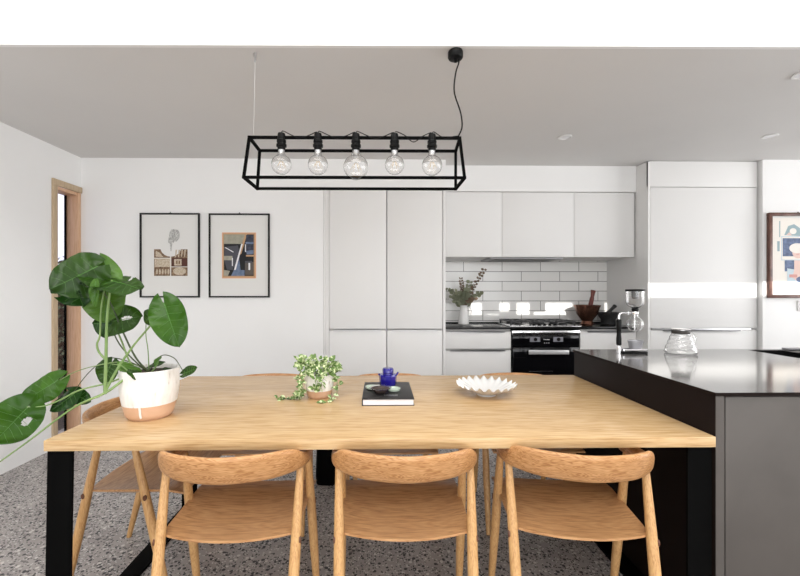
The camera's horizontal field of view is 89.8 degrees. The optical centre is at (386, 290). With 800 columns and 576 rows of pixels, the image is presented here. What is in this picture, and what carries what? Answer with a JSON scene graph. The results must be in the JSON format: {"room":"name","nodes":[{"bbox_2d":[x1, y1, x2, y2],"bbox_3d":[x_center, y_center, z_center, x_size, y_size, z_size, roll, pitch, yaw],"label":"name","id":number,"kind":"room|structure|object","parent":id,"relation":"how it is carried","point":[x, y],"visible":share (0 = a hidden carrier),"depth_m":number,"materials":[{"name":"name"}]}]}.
{"room":"dining room","nodes":[
{"label":"dining room","id":0,"kind":"room"},
{"bbox_2d":[0,122,80,474],"bbox_3d":[-2.632,-0.900,-0.391,0.115,4.300,9.500,0,0,-1],"label":"wall","id":1,"kind":"structure","parent":0,"point":[28,163],"depth_m":2.93,"materials":[{"name":"white paint"}]},
{"bbox_2d":[51,178,81,436],"bbox_3d":[-2.682,0.177,3.301,0.131,2.135,0.306,0,0,-1],"label":"window","id":2,"kind":"structure","parent":1,"relation":"in","point":[65,204],"depth_m":3.40,"materials":[{"name":"brown wood"}]},
{"bbox_2d":[81,158,323,423],"bbox_3d":[-1.592,0.050,3.535,2.088,2.400,0.120,0,0,-1],"label":"wall","id":3,"kind":"structure","parent":0,"point":[226,336],"depth_m":3.48,"materials":[{"name":"white paint"}]},
{"bbox_2d":[139,212,199,297],"bbox_3d":[-1.867,-0.315,3.461,0.511,0.742,0.019,0,0,-1],"label":"framed picture","id":4,"kind":"object","parent":3,"relation":"attached to","point":[169,243],"visible":0.98,"depth_m":3.46,"materials":[{"name":"black"}]},
{"bbox_2d":[209,212,269,296],"bbox_3d":[-1.272,-0.314,3.470,0.522,0.740,0.019,0,0,-1],"label":"framed picture","id":5,"kind":"object","parent":3,"relation":"attached to","point":[239,243],"visible":1,"depth_m":3.47,"materials":[{"name":"black"}]},
{"bbox_2d":[222,232,255,277],"bbox_3d":[-1.275,-0.308,3.471,0.294,0.398,0.002,0,0,-1],"label":"print","id":6,"kind":"object","parent":5,"relation":"attached to","point":[238,248],"depth_m":3.47,"materials":[{"name":"multicoloured paper"}]},
{"bbox_2d":[324,190,329,356],"bbox_3d":[-0.542,0.134,3.743,0.014,2.033,0.498,0,0,-1],"label":"cabinet end panel","id":7,"kind":"object","parent":3,"relation":"attached to","point":[324,190],"visible":0.04,"depth_m":3.51,"materials":[{"name":"white wood"}]},
{"bbox_2d":[0,449,622,575],"bbox_3d":[2.364,1.300,-0.263,10.480,0.100,9.600,0,0,-1],"label":"floor","id":8,"kind":"structure","parent":0,"point":[105,550],"depth_m":1.97,"materials":[{"name":"stone"}]},
{"bbox_2d":[72,397,221,575],"bbox_3d":[-1.065,0.881,1.833,0.503,0.744,0.511,0,0,-1],"label":"dining chair","id":9,"kind":"object","parent":8,"relation":"on","point":[142,474],"visible":0.36,"depth_m":1.64,"materials":[{"name":"brown wood"}]},
{"bbox_2d":[151,449,319,575],"bbox_3d":[-0.523,0.881,1.455,0.511,0.744,0.503,0,0,-2],"label":"dining chair","id":10,"kind":"object","parent":8,"relation":"on","point":[233,503],"visible":0.88,"depth_m":1.35,"materials":[{"name":"brown wood"}]},
{"bbox_2d":[219,373,312,536],"bbox_3d":[-0.675,0.881,2.241,0.511,0.744,0.503,0,0,-1],"label":"dining chair","id":11,"kind":"object","parent":8,"relation":"on","point":[235,453],"visible":0.11,"depth_m":2.03,"materials":[{"name":"brown wood"}]},
{"bbox_2d":[316,450,334,485],"bbox_3d":[-0.388,1.011,2.744,0.162,0.476,0.354,0,0,-1],"label":"table leg","id":12,"kind":"object","parent":8,"relation":"on","point":[325,469],"visible":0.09,"depth_m":2.58,"materials":[{"name":"black metal"}]},
{"bbox_2d":[326,190,385,375],"bbox_3d":[-0.270,0.183,3.789,0.532,2.133,0.614,0,0,-1],"label":"tall cabinet","id":13,"kind":"object","parent":8,"relation":"on","point":[357,218],"depth_m":3.50,"materials":[{"name":"grey"}]},
{"bbox_2d":[44,375,715,575],"bbox_3d":[-0.021,0.875,1.864,2.287,0.750,1.015,0,0,-1],"label":"dining table","id":14,"kind":"object","parent":8,"relation":"on","point":[543,411],"visible":0.82,"depth_m":1.47,"materials":[{"name":"brown wood"}]},
{"bbox_2d":[0,252,197,461],"bbox_3d":[-1.081,0.232,1.521,0.673,0.760,0.271,0,0,-22],"label":"monstera","id":15,"kind":"object","parent":14,"relation":"on","point":[94,282],"visible":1,"depth_m":1.51,"materials":[{"name":"plant"}]},
{"bbox_2d":[274,354,342,402],"bbox_3d":[-0.345,0.406,1.889,0.293,0.215,0.216,0,0,16],"label":"trailing potted plant","id":16,"kind":"object","parent":14,"relation":"on","point":[319,383],"visible":0.99,"depth_m":1.85,"materials":[{"name":"green plant"}]},
{"bbox_2d":[362,382,413,405],"bbox_3d":[0.005,0.485,1.908,0.229,0.030,0.325,0,0,-1],"label":"book","id":17,"kind":"object","parent":14,"relation":"on","point":[404,397],"visible":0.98,"depth_m":1.77,"materials":[{"name":"black paper"}]},
{"bbox_2d":[369,384,390,393],"bbox_3d":[-0.027,0.456,1.850,0.102,0.027,0.102,0,0,-1],"label":"dish","id":18,"kind":"object","parent":17,"relation":"on","point":[379,389],"visible":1,"depth_m":1.86,"materials":[{"name":"brown ceramic"}]},
{"bbox_2d":[378,367,398,385],"bbox_3d":[0.009,0.426,2.005,0.090,0.088,0.087,0,0,39],"label":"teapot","id":19,"kind":"object","parent":17,"relation":"on","point":[388,377],"visible":0.92,"depth_m":1.98,"materials":[{"name":"blue ceramic"}]},
{"bbox_2d":[388,386,399,391],"bbox_3d":[0.035,0.462,1.886,0.064,0.015,0.064,0,0,-1],"label":"glass dish","id":20,"kind":"object","parent":17,"relation":"on","point":[393,388],"visible":0.84,"depth_m":1.87,"materials":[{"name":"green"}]},
{"bbox_2d":[456,376,516,396],"bbox_3d":[0.482,0.468,1.933,0.288,0.063,0.285,0,0,-1],"label":"bowl","id":21,"kind":"object","parent":14,"relation":"on","point":[483,387],"visible":1,"depth_m":1.98,"materials":[{"name":"white ceramic"}]},
{"bbox_2d":[346,373,437,479],"bbox_3d":[0.025,0.881,2.252,0.511,0.744,0.503,0,0,-1],"label":"dining chair","id":22,"kind":"object","parent":8,"relation":"on","point":[424,452],"visible":0.08,"depth_m":2.02,"materials":[{"name":"brown wood"}]},
{"bbox_2d":[331,448,478,575],"bbox_3d":[0.062,0.881,1.465,0.511,0.744,0.503,0,0,-1],"label":"dining chair","id":23,"kind":"object","parent":8,"relation":"on","point":[398,498],"visible":0.84,"depth_m":1.36,"materials":[{"name":"brown wood"}]},
{"bbox_2d":[386,190,445,374],"bbox_3d":[0.259,0.183,3.817,0.511,2.133,0.652,0,0,-1],"label":"tall cabinet","id":24,"kind":"object","parent":8,"relation":"on","point":[413,218],"depth_m":3.50,"materials":[{"name":"grey"}]},
{"bbox_2d":[446,329,510,374],"bbox_3d":[0.827,0.800,3.901,0.624,0.900,0.500,0,0,-1],"label":"base cabinet","id":25,"kind":"object","parent":8,"relation":"on","point":[468,351],"visible":0.53,"depth_m":3.67,"materials":[{"name":"grey"}]},
{"bbox_2d":[446,323,627,328],"bbox_3d":[1.407,0.338,3.910,1.785,0.020,0.502,0,0,-1],"label":"benchtop","id":26,"kind":"object","parent":25,"relation":"on","point":[448,325],"visible":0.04,"depth_m":3.67,"materials":[{"name":"black stone"}]},
{"bbox_2d":[458,305,471,324],"bbox_3d":[0.766,0.234,3.938,0.120,0.188,0.106,0,0,36],"label":"vase","id":27,"kind":"object","parent":26,"relation":"on","point":[463,319],"visible":0.99,"depth_m":3.91,"materials":[{"name":"white ceramic"}]},
{"bbox_2d":[446,268,486,306],"bbox_3d":[0.783,-0.024,3.920,0.415,0.406,0.099,0,0,-1],"label":"bunch","id":28,"kind":"object","parent":27,"relation":"on","point":[462,297],"visible":0.97,"depth_m":3.93,"materials":[{"name":"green plant"}]},
{"bbox_2d":[446,322,600,322],"bbox_3d":[1.403,0.324,4.155,1.785,0.008,0.012,0,0,-1],"label":"upstand","id":29,"kind":"object","parent":26,"relation":"on","point":[446,322],"visible":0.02,"depth_m":4.14,"materials":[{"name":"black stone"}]},
{"bbox_2d":[497,319,580,326],"bbox_3d":[1.459,0.299,3.881,0.660,0.058,0.405,0,0,-1],"label":"gas cooktop","id":30,"kind":"object","parent":26,"relation":"on","point":[509,322],"visible":1,"depth_m":3.73,"materials":[{"name":"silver metal"}]},
{"bbox_2d":[497,322,580,326],"bbox_3d":[1.459,0.324,3.881,0.660,0.008,0.405,0,0,-1],"label":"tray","id":31,"kind":"object","parent":30,"relation":"on","point":[524,324],"depth_m":3.72,"materials":[{"name":"silver metal"}]},
{"bbox_2d":[573,305,600,324],"bbox_3d":[1.983,0.233,3.962,0.248,0.190,0.248,0,0,-1],"label":"mortar","id":32,"kind":"object","parent":26,"relation":"on","point":[586,313],"visible":0.99,"depth_m":3.89,"materials":[{"name":"brown wood"}]},
{"bbox_2d":[588,290,595,304],"bbox_3d":[2.020,0.128,3.962,0.109,0.281,0.053,0,0,-11],"label":"pestle","id":33,"kind":"object","parent":32,"relation":"in","point":[591,300],"visible":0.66,"depth_m":3.95,"materials":[{"name":"red wood"}]},
{"bbox_2d":[598,312,619,324],"bbox_3d":[2.193,0.269,3.965,0.200,0.118,0.200,0,0,-1],"label":"mortar","id":34,"kind":"object","parent":26,"relation":"on","point":[606,318],"visible":0.93,"depth_m":3.91,"materials":[{"name":"black stone"}]},
{"bbox_2d":[606,304,616,312],"bbox_3d":[2.211,0.199,3.963,0.125,0.134,0.045,0,0,-1],"label":"pestle","id":35,"kind":"object","parent":34,"relation":"in","point":[614,306],"visible":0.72,"depth_m":3.95,"materials":[{"name":"stone"}]},
{"bbox_2d":[474,373,584,534],"bbox_3d":[0.764,0.881,2.264,0.511,0.744,0.503,0,0,-1],"label":"dining chair","id":36,"kind":"object","parent":8,"relation":"on","point":[485,452],"visible":0.12,"depth_m":2.10,"materials":[{"name":"brown wood"}]},
{"bbox_2d":[488,445,661,575],"bbox_3d":[0.662,0.881,1.469,0.511,0.744,0.503,0,0,6],"label":"dining chair","id":37,"kind":"object","parent":8,"relation":"on","point":[580,505],"visible":0.91,"depth_m":1.38,"materials":[{"name":"brown wood"}]},
{"bbox_2d":[578,329,635,348],"bbox_3d":[2.036,0.800,3.921,0.522,0.900,0.500,0,0,-1],"label":"base cabinet","id":38,"kind":"object","parent":8,"relation":"on","point":[588,338],"visible":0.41,"depth_m":3.68,"materials":[{"name":"grey"}]},
{"bbox_2d":[510,329,579,374],"bbox_3d":[1.457,0.694,3.888,0.628,0.673,0.530,0,0,-1],"label":"oven","id":39,"kind":"object","parent":38,"relation":"in","point":[535,351],"visible":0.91,"depth_m":3.67,"materials":[{"name":"black metal"}]},
{"bbox_2d":[607,161,756,348],"bbox_3d":[2.796,0.052,3.931,0.988,2.396,0.826,0,0,-1],"label":"tall cabinet","id":40,"kind":"object","parent":8,"relation":"on","point":[694,260],"visible":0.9,"depth_m":3.55,"materials":[{"name":"white laminate"}]},
{"bbox_2d":[574,352,799,575],"bbox_3d":[2.639,0.806,1.912,3.022,0.888,1.010,0,0,-1],"label":"kitchen island","id":41,"kind":"object","parent":8,"relation":"on","point":[756,453],"visible":0.53,"depth_m":1.39,"materials":[{"name":"black stone"}]},
{"bbox_2d":[573,349,799,395],"bbox_3d":[2.647,0.356,1.915,3.046,0.012,1.024,0,0,-1],"label":"benchtop","id":42,"kind":"object","parent":41,"relation":"on","point":[715,372],"visible":1,"depth_m":1.79,"materials":[{"name":"stone"}]},
{"bbox_2d":[616,289,647,353],"bbox_3d":[1.376,0.170,2.262,0.160,0.360,0.098,0,0,-1],"label":"coffee maker","id":43,"kind":"object","parent":42,"relation":"on","point":[635,298],"visible":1,"depth_m":2.24,"materials":[{"name":"clear glass"}]},
{"bbox_2d":[627,340,643,348],"bbox_3d":[1.405,0.303,2.262,0.083,0.048,0.083,0,0,-1],"label":"bowl","id":44,"kind":"object","parent":43,"relation":"on","point":[633,344],"depth_m":2.24,"materials":[{"name":"metal"}]},
{"bbox_2d":[664,328,697,354],"bbox_3d":[1.645,0.279,2.241,0.158,0.142,0.158,0,0,44],"label":"server","id":45,"kind":"object","parent":42,"relation":"on","point":[680,341],"visible":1,"depth_m":2.20,"materials":[{"name":"clear"}]},
{"bbox_2d":[751,350,799,357],"bbox_3d":[2.555,0.438,2.243,0.820,0.184,0.285,0,0,-1],"label":"sink","id":46,"kind":"object","parent":42,"relation":"in","point":[790,353],"visible":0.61,"depth_m":2.38,"materials":[{"name":"black metal"}]},
{"bbox_2d":[782,347,799,349],"bbox_3d":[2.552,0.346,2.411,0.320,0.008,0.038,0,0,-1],"label":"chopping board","id":47,"kind":"object","parent":42,"relation":"on","point":[797,348],"visible":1,"depth_m":2.39,"materials":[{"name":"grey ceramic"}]},
{"bbox_2d":[0,47,799,166],"bbox_3d":[2.361,-1.210,3.147,10.180,0.120,2.580,0,0,-1],"label":"ceiling","id":48,"kind":"structure","parent":0,"point":[618,107],"depth_m":2.45,"materials":[{"name":"paint"}]},
{"bbox_2d":[242,47,465,190],"bbox_3d":[-0.151,-0.830,1.937,1.058,0.641,0.197,0,0,-1],"label":"pendant lamp","id":49,"kind":"object","parent":48,"relation":"hanging from","point":[355,166],"visible":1,"depth_m":1.89,"materials":[{"name":"black metal"}]},
{"bbox_2d":[271,132,291,174],"bbox_3d":[-0.495,-0.647,1.893,0.094,0.195,0.094,0,0,-1],"label":"bulb","id":50,"kind":"object","parent":49,"relation":"attached to","point":[281,164],"depth_m":1.87,"materials":[{"name":"clear glass"}]},
{"bbox_2d":[308,132,327,174],"bbox_3d":[-0.323,-0.647,1.895,0.094,0.195,0.094,0,0,-1],"label":"bulb","id":51,"kind":"object","parent":49,"relation":"attached to","point":[317,163],"depth_m":1.88,"materials":[{"name":"clear glass"}]},
{"bbox_2d":[343,132,367,179],"bbox_3d":[-0.144,-0.636,1.898,0.118,0.218,0.118,0,0,-1],"label":"bulb","id":52,"kind":"object","parent":49,"relation":"attached to","point":[355,166],"depth_m":1.87,"materials":[{"name":"clear glass"}]},
{"bbox_2d":[385,133,403,174],"bbox_3d":[0.039,-0.648,1.901,0.092,0.193,0.092,0,0,-1],"label":"bulb","id":53,"kind":"object","parent":49,"relation":"attached to","point":[394,164],"depth_m":1.88,"materials":[{"name":"clear glass"}]},
{"bbox_2d":[422,133,441,175],"bbox_3d":[0.217,-0.646,1.904,0.096,0.197,0.096,0,0,-1],"label":"bulb","id":54,"kind":"object","parent":49,"relation":"attached to","point":[432,164],"depth_m":1.88,"materials":[{"name":"clear glass"}]},
{"bbox_2d":[558,135,571,139],"bbox_3d":[1.334,-1.146,2.994,0.100,0.006,0.100,0,0,-1],"label":"recessed light","id":55,"kind":"object","parent":48,"relation":"in","point":[563,137],"visible":1,"depth_m":2.99,"materials":[{"name":"white plastic"}]},
{"bbox_2d":[761,134,778,138],"bbox_3d":[2.847,-1.146,2.975,0.100,0.006,0.100,0,0,-1],"label":"recessed light","id":56,"kind":"object","parent":48,"relation":"in","point":[769,136],"visible":1,"depth_m":2.97,"materials":[{"name":"white plastic"}]},
{"bbox_2d":[790,72,799,79],"bbox_3d":[2.212,-1.146,2.125,0.100,0.006,0.100,0,0,-1],"label":"recessed light","id":57,"kind":"object","parent":48,"relation":"in","point":[796,76],"visible":1,"depth_m":2.14,"materials":[{"name":"white plastic"}]},
{"bbox_2d":[0,0,799,49],"bbox_3d":[2.380,-2.100,1.902,9.981,1.900,0.020,0,0,0],"label":"wall","id":58,"kind":"structure","parent":0,"point":[463,24],"depth_m":1.88,"materials":[{"name":"white paint"}]},
{"bbox_2d":[324,159,635,202],"bbox_3d":[0.875,-1.018,3.835,2.854,0.265,0.638,0,0,-1],"label":"wall","id":59,"kind":"structure","parent":0,"point":[479,178],"depth_m":3.68,"materials":[{"name":"white paint"}]},
{"bbox_2d":[446,192,501,260],"bbox_3d":[0.788,-0.612,3.917,0.543,0.597,0.468,0,0,-1],"label":"upper cabinet","id":60,"kind":"object","parent":59,"relation":"attached to","point":[473,219],"visible":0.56,"depth_m":3.68,"materials":[{"name":"white laminate"}]},
{"bbox_2d":[502,192,573,258],"bbox_3d":[1.394,-0.612,3.926,0.665,0.597,0.468,0,0,-1],"label":"upper cabinet","id":61,"kind":"object","parent":59,"relation":"attached to","point":[534,224],"visible":0.96,"depth_m":3.69,"materials":[{"name":"white laminate"}]},
{"bbox_2d":[481,257,562,261],"bbox_3d":[1.299,-0.304,3.896,0.680,0.018,0.350,0,0,-1],"label":"range hood","id":62,"kind":"object","parent":61,"relation":"attached to","point":[490,259],"visible":1,"depth_m":3.76,"materials":[{"name":"silver metal"}]},
{"bbox_2d":[554,193,633,260],"bbox_3d":[2.009,-0.612,3.936,0.561,0.597,0.468,0,0,-1],"label":"upper cabinet","id":63,"kind":"object","parent":59,"relation":"attached to","point":[603,222],"visible":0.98,"depth_m":3.70,"materials":[{"name":"white laminate"}]},
{"bbox_2d":[446,261,606,321],"bbox_3d":[1.409,0.050,4.243,1.848,2.400,0.160,0,0,-1],"label":"wall","id":64,"kind":"structure","parent":0,"point":[550,289],"depth_m":4.16,"materials":[{"name":"white tile"}]},
{"bbox_2d":[446,294,450,302],"bbox_3d":[0.613,0.077,4.145,0.115,0.085,0.010,0,0,-1],"label":"power outlet","id":65,"kind":"object","parent":64,"relation":"attached to","point":[448,300],"visible":0.45,"depth_m":4.14,"materials":[{"name":"white plastic"}]},
{"bbox_2d":[755,160,799,348],"bbox_3d":[5.320,0.050,3.614,4.048,2.400,0.140,0,0,-1],"label":"wall","id":66,"kind":"structure","parent":0,"point":[778,181],"depth_m":3.52,"materials":[{"name":"white paint"}]},
{"bbox_2d":[767,212,799,297],"bbox_3d":[3.607,-0.318,3.502,0.556,0.757,0.029,0,0,-1],"label":"framed picture","id":67,"kind":"object","parent":66,"relation":"attached to","point":[783,229],"visible":1,"depth_m":3.51,"materials":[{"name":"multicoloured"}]},
{"bbox_2d":[797,301,799,310],"bbox_3d":[3.663,0.130,3.512,0.125,0.090,0.010,0,0,-1],"label":"power outlet","id":68,"kind":"object","parent":66,"relation":"attached to","point":[798,302],"visible":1,"depth_m":3.51,"materials":[{"name":"white plastic"}]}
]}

